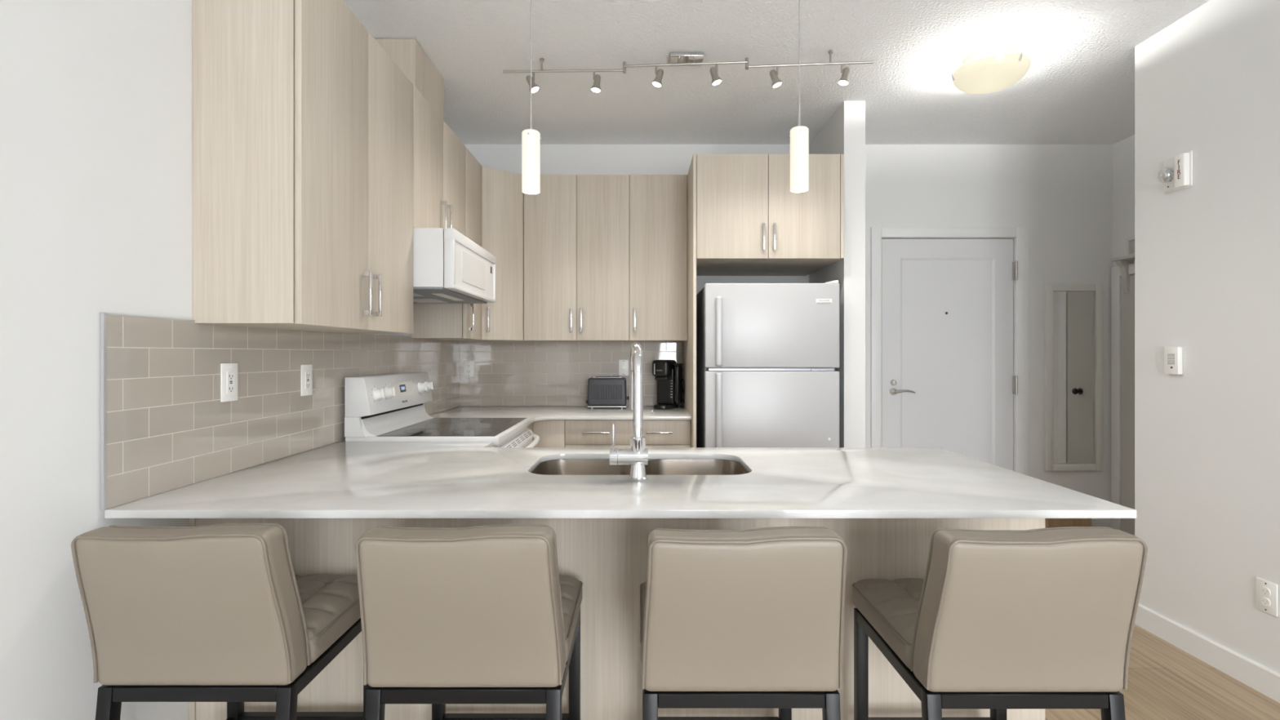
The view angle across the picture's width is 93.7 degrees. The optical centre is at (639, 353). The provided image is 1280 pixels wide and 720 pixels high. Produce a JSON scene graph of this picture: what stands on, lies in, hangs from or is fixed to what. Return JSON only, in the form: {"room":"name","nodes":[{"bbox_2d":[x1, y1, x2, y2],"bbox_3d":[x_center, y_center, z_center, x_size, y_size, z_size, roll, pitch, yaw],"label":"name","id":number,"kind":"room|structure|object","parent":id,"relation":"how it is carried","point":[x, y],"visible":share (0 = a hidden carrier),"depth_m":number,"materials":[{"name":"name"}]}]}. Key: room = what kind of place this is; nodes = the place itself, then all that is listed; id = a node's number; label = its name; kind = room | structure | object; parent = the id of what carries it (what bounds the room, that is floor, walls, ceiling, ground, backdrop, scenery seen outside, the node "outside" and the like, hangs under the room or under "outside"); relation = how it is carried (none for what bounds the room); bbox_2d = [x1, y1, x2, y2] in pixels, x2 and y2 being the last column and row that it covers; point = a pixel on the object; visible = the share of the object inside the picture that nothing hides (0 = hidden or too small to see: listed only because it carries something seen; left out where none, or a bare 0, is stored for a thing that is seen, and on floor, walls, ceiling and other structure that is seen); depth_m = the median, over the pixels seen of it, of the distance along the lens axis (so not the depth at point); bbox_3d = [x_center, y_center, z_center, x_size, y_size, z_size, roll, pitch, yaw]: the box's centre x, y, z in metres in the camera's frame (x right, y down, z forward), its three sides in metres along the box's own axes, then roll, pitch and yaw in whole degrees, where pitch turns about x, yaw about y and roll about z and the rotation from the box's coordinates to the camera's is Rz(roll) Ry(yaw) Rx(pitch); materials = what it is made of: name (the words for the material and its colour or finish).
{"room":"kitchen","nodes":[
{"label":"kitchen","id":0,"kind":"room"},
{"bbox_2d":[0,0,457,719],"bbox_3d":[-1.337,-0.090,0.492,0.150,2.740,7.685,0,0,0],"label":"wall","id":1,"kind":"structure","parent":0,"point":[96,95],"depth_m":1.33,"materials":[{"name":"white paint"}]},
{"bbox_2d":[100,312,459,510],"bbox_3d":[-1.257,0.135,2.789,0.008,0.461,2.774,0,0,0],"label":"tile backsplash","id":2,"kind":"structure","parent":1,"relation":"attached to","point":[166,425],"depth_m":1.78,"materials":[{"name":"beige tile"}]},
{"bbox_2d":[220,363,237,402],"bbox_3d":[-1.250,0.087,1.828,0.008,0.116,0.072,0,0,0],"label":"wall outlet","id":3,"kind":"object","parent":2,"relation":"attached to","point":[228,371],"visible":1,"depth_m":1.82,"materials":[{"name":"white plastic"}]},
{"bbox_2d":[226,371,234,393],"bbox_3d":[-1.247,0.087,1.828,0.003,0.066,0.033,0,0,0],"label":"receptacle","id":4,"kind":"object","parent":3,"relation":"attached to","point":[230,375],"depth_m":1.83,"materials":[{"name":"white plastic"}]},
{"bbox_2d":[300,364,312,395],"bbox_3d":[-1.250,0.099,2.252,0.008,0.116,0.072,0,0,0],"label":"wall outlet","id":5,"kind":"object","parent":2,"relation":"attached to","point":[306,371],"visible":1,"depth_m":2.24,"materials":[{"name":"white plastic"}]},
{"bbox_2d":[305,371,310,389],"bbox_3d":[-1.247,0.099,2.252,0.003,0.066,0.033,0,0,0],"label":"receptacle","id":6,"kind":"object","parent":5,"relation":"attached to","point":[307,373],"depth_m":2.25,"materials":[{"name":"white plastic"}]},
{"bbox_2d":[192,0,413,333],"bbox_3d":[-1.093,-0.610,2.109,0.335,1.051,0.838,0,0,0],"label":"upper cabinet","id":7,"kind":"object","parent":1,"relation":"attached to","point":[303,121],"visible":1,"depth_m":1.69,"materials":[{"name":"brown wood"}]},
{"bbox_2d":[413,85,466,236],"bbox_3d":[-1.093,-0.834,2.910,0.335,0.602,0.756,0,0,0],"label":"upper cabinet","id":8,"kind":"object","parent":1,"relation":"attached to","point":[439,156],"visible":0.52,"depth_m":2.81,"materials":[{"name":"brown wood"}]},
{"bbox_2d":[375,39,444,120],"bbox_3d":[-1.151,-1.296,2.978,0.221,0.320,0.405,0,0,0],"label":"duct cover","id":9,"kind":"object","parent":8,"relation":"on","point":[407,55],"visible":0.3,"depth_m":2.81,"materials":[{"name":"brown wood"}]},
{"bbox_2d":[413,227,495,303],"bbox_3d":[-1.024,-0.401,2.909,0.473,0.260,0.749,0,0,0],"label":"microwave","id":10,"kind":"object","parent":8,"relation":"attached to","point":[449,267],"visible":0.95,"depth_m":2.61,"materials":[{"name":"white plastic"}]},
{"bbox_2d":[409,147,481,339],"bbox_3d":[-1.093,-0.610,3.457,0.335,1.051,0.330,0,0,0],"label":"upper cabinet","id":11,"kind":"object","parent":1,"relation":"attached to","point":[430,321],"visible":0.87,"depth_m":3.30,"materials":[{"name":"brown wood"}]},
{"bbox_2d":[342,0,1209,144],"bbox_3d":[1.044,-1.510,0.492,4.912,0.100,7.685,0,0,0],"label":"ceiling","id":12,"kind":"structure","parent":0,"point":[1077,87],"depth_m":3.02,"materials":[{"name":"white paint"}]},
{"bbox_2d":[521,0,541,194],"bbox_3d":[-0.345,-0.986,1.900,0.120,0.947,0.120,0,0,0],"label":"pendant light","id":13,"kind":"object","parent":12,"relation":"hanging from","point":[531,138],"visible":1,"depth_m":1.88,"materials":[{"name":"white glass"}]},
{"bbox_2d":[502,50,873,93],"bbox_3d":[0.222,-1.376,2.955,1.802,0.167,0.128,0,0,3],"label":"track light","id":14,"kind":"object","parent":12,"relation":"attached to","point":[677,59],"visible":0.99,"depth_m":2.92,"materials":[{"name":"silver metal"}]},
{"bbox_2d":[788,0,808,192],"bbox_3d":[0.505,-0.988,1.900,0.120,0.942,0.120,0,0,0],"label":"pendant light","id":15,"kind":"object","parent":12,"relation":"hanging from","point":[799,135],"visible":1,"depth_m":1.88,"materials":[{"name":"white glass"}]},
{"bbox_2d":[951,44,1031,93],"bbox_3d":[1.723,-1.381,2.954,0.340,0.156,0.338,0,0,0],"label":"ceiling light","id":16,"kind":"object","parent":12,"relation":"attached to","point":[994,68],"visible":1,"depth_m":2.87,"materials":[{"name":"white glass"}]},
{"bbox_2d":[464,144,1113,522],"bbox_3d":[1.019,-0.090,4.260,4.562,2.740,0.150,0,0,0],"label":"wall","id":17,"kind":"structure","parent":0,"point":[1064,193],"depth_m":4.18,"materials":[{"name":"white paint"}]},
{"bbox_2d":[440,166,529,341],"bbox_3d":[-1.000,-0.610,3.902,0.522,1.051,0.563,0,0,0],"label":"upper cabinet","id":18,"kind":"object","parent":17,"relation":"attached to","point":[502,195],"visible":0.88,"depth_m":3.72,"materials":[{"name":"brown wood"}]},
{"bbox_2d":[459,341,683,406],"bbox_3d":[-0.477,0.137,4.181,1.554,0.456,0.006,0,0,0],"label":"tile backsplash","id":19,"kind":"structure","parent":17,"relation":"attached to","point":[507,373],"depth_m":4.18,"materials":[{"name":"beige tile"}]},
{"bbox_2d":[463,360,474,377],"bbox_3d":[-1.191,0.104,4.173,0.072,0.114,0.008,0,0,0],"label":"wall outlet","id":20,"kind":"object","parent":19,"relation":"attached to","point":[468,366],"visible":1,"depth_m":4.17,"materials":[{"name":"white plastic"}]},
{"bbox_2d":[618,360,628,375],"bbox_3d":[-0.114,0.098,4.171,0.068,0.112,0.013,0,0,0],"label":"wall outlet","id":21,"kind":"object","parent":19,"relation":"attached to","point":[623,364],"visible":1,"depth_m":4.17,"materials":[{"name":"white plastic"}]},
{"bbox_2d":[524,174,630,341],"bbox_3d":[-0.402,-0.610,3.977,0.668,1.051,0.415,0,0,0],"label":"upper cabinet","id":22,"kind":"object","parent":17,"relation":"attached to","point":[576,228],"visible":0.96,"depth_m":3.80,"materials":[{"name":"brown wood"}]},
{"bbox_2d":[629,174,687,341],"bbox_3d":[0.117,-0.610,3.977,0.368,1.051,0.415,0,0,0],"label":"upper cabinet","id":23,"kind":"object","parent":17,"relation":"attached to","point":[658,203],"visible":1,"depth_m":3.80,"materials":[{"name":"brown wood"}]},
{"bbox_2d":[696,154,844,275],"bbox_3d":[0.739,-0.837,3.778,0.834,0.593,0.812,0,0,0],"label":"upper cabinet","id":24,"kind":"object","parent":17,"relation":"attached to","point":[749,221],"visible":1,"depth_m":3.40,"materials":[{"name":"brown wood"}]},
{"bbox_2d":[871,226,1028,475],"bbox_3d":[2.155,0.201,4.189,1.093,2.159,0.113,0,0,0],"label":"door","id":25,"kind":"structure","parent":17,"relation":"in","point":[949,305],"depth_m":4.19,"materials":[{"name":"white paint"}]},
{"bbox_2d":[1044,284,1102,471],"bbox_3d":[3.013,0.165,4.170,0.391,1.293,0.027,0,0,0],"label":"wall mirror","id":26,"kind":"object","parent":17,"relation":"attached to","point":[1073,313],"visible":1,"depth_m":4.17,"materials":[{"name":"white mirror"}]},
{"bbox_2d":[1053,291,1094,463],"bbox_3d":[3.013,0.165,4.178,0.301,1.203,0.010,0,0,0],"label":"mirror glass","id":27,"kind":"object","parent":26,"relation":"attached to","point":[1073,312],"depth_m":4.17,"materials":[{"name":"grey mirror"}]},
{"bbox_2d":[1092,522,1111,527],"bbox_3d":[2.295,1.229,4.178,1.983,0.102,0.012,0,0,0],"label":"baseboard","id":28,"kind":"structure","parent":17,"relation":"attached to","point":[1094,524],"depth_m":4.17,"materials":[{"name":"white paint"}]},
{"bbox_2d":[808,101,865,447],"bbox_3d":[1.240,-0.090,3.826,0.123,2.740,0.718,0,0,0],"label":"wall partition","id":29,"kind":"structure","parent":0,"point":[844,133],"depth_m":3.47,"materials":[{"name":"white paint"}]},
{"bbox_2d":[1113,134,1134,275],"bbox_3d":[3.400,-0.090,3.595,0.200,2.740,1.480,0,0,0],"label":"wall","id":30,"kind":"structure","parent":0,"point":[1123,150],"depth_m":4.09,"materials":[{"name":"white paint"}]},
{"bbox_2d":[1111,262,1134,535],"bbox_3d":[3.260,0.340,3.910,0.078,1.880,0.510,0,0,0],"label":"door","id":31,"kind":"structure","parent":30,"relation":"in","point":[1122,304],"depth_m":4.07,"materials":[{"name":"grey paint"}]},
{"bbox_2d":[1111,253,1134,293],"bbox_3d":[3.249,-0.528,3.663,0.099,0.236,0.825,0,0,0],"label":"wall shelf","id":32,"kind":"object","parent":30,"relation":"attached to","point":[1123,262],"visible":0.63,"depth_m":4.01,"materials":[{"name":"grey paint"}]},
{"bbox_2d":[1126,236,1134,255],"bbox_3d":[3.283,-0.711,3.947,0.022,0.128,0.175,0,0,0],"label":"photo frame","id":33,"kind":"object","parent":32,"relation":"on","point":[1130,241],"visible":0.3,"depth_m":4.01,"materials":[{"name":"white wood"}]},
{"bbox_2d":[1044,624,1279,719],"bbox_3d":[1.044,1.330,0.492,4.912,0.100,7.685,0,0,0],"label":"floor","id":34,"kind":"structure","parent":0,"point":[1165,682],"depth_m":2.26,"materials":[{"name":"wood"}]},
{"bbox_2d":[71,523,369,719],"bbox_3d":[-0.906,0.812,1.394,0.407,0.935,0.491,0,0,0],"label":"bar stool","id":35,"kind":"object","parent":34,"relation":"on","point":[218,612],"visible":0.96,"depth_m":1.20,"materials":[{"name":"brown leather"}]},
{"bbox_2d":[344,372,539,447],"bbox_3d":[-0.873,0.690,2.886,0.725,1.181,0.756,0,0,0],"label":"electric range","id":36,"kind":"object","parent":34,"relation":"on","point":[385,407],"visible":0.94,"depth_m":2.70,"materials":[{"name":"white metal"}]},
{"bbox_2d":[345,417,530,445],"bbox_3d":[-0.913,0.366,2.886,0.643,0.040,0.756,0,0,0],"label":"cooktop","id":37,"kind":"object","parent":36,"relation":"in","point":[499,431],"depth_m":2.70,"materials":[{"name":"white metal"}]},
{"bbox_2d":[355,524,582,719],"bbox_3d":[-0.357,0.812,1.387,0.407,0.935,0.491,0,0,0],"label":"bar stool","id":38,"kind":"object","parent":34,"relation":"on","point":[480,614],"visible":1,"depth_m":1.18,"materials":[{"name":"brown leather"}]},
{"bbox_2d":[527,419,690,447],"bbox_3d":[-0.475,0.834,3.724,1.550,0.893,0.903,0,0,0],"label":"base cabinet","id":39,"kind":"object","parent":34,"relation":"on","point":[551,433],"visible":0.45,"depth_m":3.53,"materials":[{"name":"brown wood"}]},
{"bbox_2d":[429,406,691,423],"bbox_3d":[-0.476,0.376,3.723,1.554,0.020,0.908,0,0,0],"label":"countertop","id":40,"kind":"structure","parent":39,"relation":"on","point":[535,413],"depth_m":3.67,"materials":[{"name":"white stone"}]},
{"bbox_2d":[586,376,629,408],"bbox_3d":[-0.217,0.261,4.077,0.292,0.208,0.160,0,0,0],"label":"toaster","id":41,"kind":"object","parent":40,"relation":"on","point":[602,391],"visible":1,"depth_m":4.00,"materials":[{"name":"grey metal"}]},
{"bbox_2d":[652,360,684,409],"bbox_3d":[0.188,0.204,4.000,0.175,0.322,0.195,0,0,24],"label":"coffee maker","id":42,"kind":"object","parent":40,"relation":"on","point":[668,374],"visible":1,"depth_m":3.99,"materials":[{"name":"black plastic"}]},
{"bbox_2d":[188,446,1044,719],"bbox_3d":[-0.063,0.834,2.083,2.396,0.893,0.813,0,0,0],"label":"base cabinet","id":43,"kind":"object","parent":34,"relation":"on","point":[609,556],"visible":0.04,"depth_m":1.68,"materials":[{"name":"brown wood"}]},
{"bbox_2d":[104,441,1136,518],"bbox_3d":[-0.043,0.376,1.954,2.422,0.020,1.098,0,0,0],"label":"countertop","id":44,"kind":"structure","parent":43,"relation":"on","point":[340,479],"depth_m":1.65,"materials":[{"name":"white stone"}]},
{"bbox_2d":[609,342,648,480],"bbox_3d":[-0.033,0.166,1.839,0.110,0.400,0.222,0,0,0],"label":"kitchen faucet","id":45,"kind":"object","parent":44,"relation":"on","point":[637,456],"visible":1,"depth_m":1.74,"materials":[{"name":"silver metal"}]},
{"bbox_2d":[531,458,748,475],"bbox_3d":[0.000,0.483,2.004,0.764,0.193,0.444,0,0,0],"label":"sink","id":46,"kind":"object","parent":44,"relation":"in","point":[563,466],"visible":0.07,"depth_m":2.19,"materials":[{"name":"silver metal"}]},
{"bbox_2d":[531,459,631,475],"bbox_3d":[-0.183,0.483,2.004,0.342,0.193,0.388,0,0,0],"label":"basin","id":47,"kind":"object","parent":46,"relation":"in","point":[553,467],"depth_m":2.19,"materials":[{"name":"silver metal"}]},
{"bbox_2d":[644,459,748,475],"bbox_3d":[0.183,0.483,2.004,0.342,0.193,0.388,0,0,0],"label":"basin","id":48,"kind":"object","parent":46,"relation":"in","point":[654,467],"depth_m":2.19,"materials":[{"name":"silver metal"}]},
{"bbox_2d":[683,153,696,447],"bbox_3d":[0.310,0.073,3.792,0.018,2.413,0.784,0,0,0],"label":"panel","id":49,"kind":"object","parent":34,"relation":"on","point":[689,345],"visible":0.4,"depth_m":3.49,"materials":[{"name":"brown wood"}]},
{"bbox_2d":[640,526,846,719],"bbox_3d":[0.203,0.812,1.372,0.407,0.935,0.491,0,0,0],"label":"bar stool","id":50,"kind":"object","parent":34,"relation":"on","point":[753,618],"visible":1,"depth_m":1.17,"materials":[{"name":"brown leather"}]},
{"bbox_2d":[696,280,839,447],"bbox_3d":[0.745,0.433,3.729,0.756,1.694,0.782,0,0,0],"label":"refrigerator","id":51,"kind":"object","parent":34,"relation":"on","point":[767,354],"visible":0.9,"depth_m":3.37,"materials":[{"name":"grey metal"}]},
{"bbox_2d":[852,526,1147,719],"bbox_3d":[0.768,0.812,1.370,0.407,0.935,0.491,0,0,0],"label":"bar stool","id":52,"kind":"object","parent":34,"relation":"on","point":[997,620],"visible":1,"depth_m":1.17,"materials":[{"name":"brown leather"}]},
{"bbox_2d":[1044,518,1092,528],"bbox_3d":[2.860,1.133,4.072,0.320,0.295,0.185,0,0,0],"label":"bench","id":53,"kind":"object","parent":34,"relation":"on","point":[1049,522],"visible":0.05,"depth_m":3.99,"materials":[{"name":"brown wood"}]},
{"bbox_2d":[1134,0,1279,673],"bbox_3d":[2.928,-0.090,-0.247,1.145,2.740,6.205,0,0,0],"label":"wall","id":54,"kind":"structure","parent":0,"point":[1207,83],"depth_m":2.46,"materials":[{"name":"white paint"}]},
{"bbox_2d":[1164,346,1182,374],"bbox_3d":[2.343,0.031,2.638,0.024,0.120,0.072,0,0,0],"label":"controller","id":55,"kind":"object","parent":54,"relation":"attached to","point":[1172,355],"visible":1,"depth_m":2.62,"materials":[{"name":"white plastic"}]},
{"bbox_2d":[1162,151,1192,194],"bbox_3d":[2.325,-0.790,2.621,0.059,0.151,0.134,0,0,0],"label":"fire alarm strobe","id":56,"kind":"object","parent":54,"relation":"attached to","point":[1177,170],"visible":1,"depth_m":2.60,"materials":[{"name":"white plastic"}]},
{"bbox_2d":[1134,603,1279,702],"bbox_3d":[2.821,1.229,-0.162,0.957,0.102,6.057,0,0,0],"label":"baseboard","id":57,"kind":"structure","parent":54,"relation":"attached to","point":[1253,674],"depth_m":2.46,"materials":[{"name":"white paint"}]},
{"bbox_2d":[1255,577,1277,617],"bbox_3d":[2.350,0.912,2.252,0.008,0.120,0.076,0,0,0],"label":"wall outlet","id":58,"kind":"object","parent":54,"relation":"attached to","point":[1266,592],"visible":1,"depth_m":2.25,"materials":[{"name":"white plastic"}]},
{"bbox_2d":[1260,586,1270,595],"bbox_3d":[2.348,0.892,2.252,0.003,0.029,0.033,0,0,0],"label":"receptacle","id":59,"kind":"object","parent":58,"relation":"attached to","point":[1264,591],"depth_m":2.25,"materials":[{"name":"white plastic"}]},
{"bbox_2d":[1260,597,1270,606],"bbox_3d":[2.348,0.931,2.252,0.003,0.029,0.033,0,0,0],"label":"receptacle","id":60,"kind":"object","parent":58,"relation":"attached to","point":[1264,602],"depth_m":2.25,"materials":[{"name":"white plastic"}]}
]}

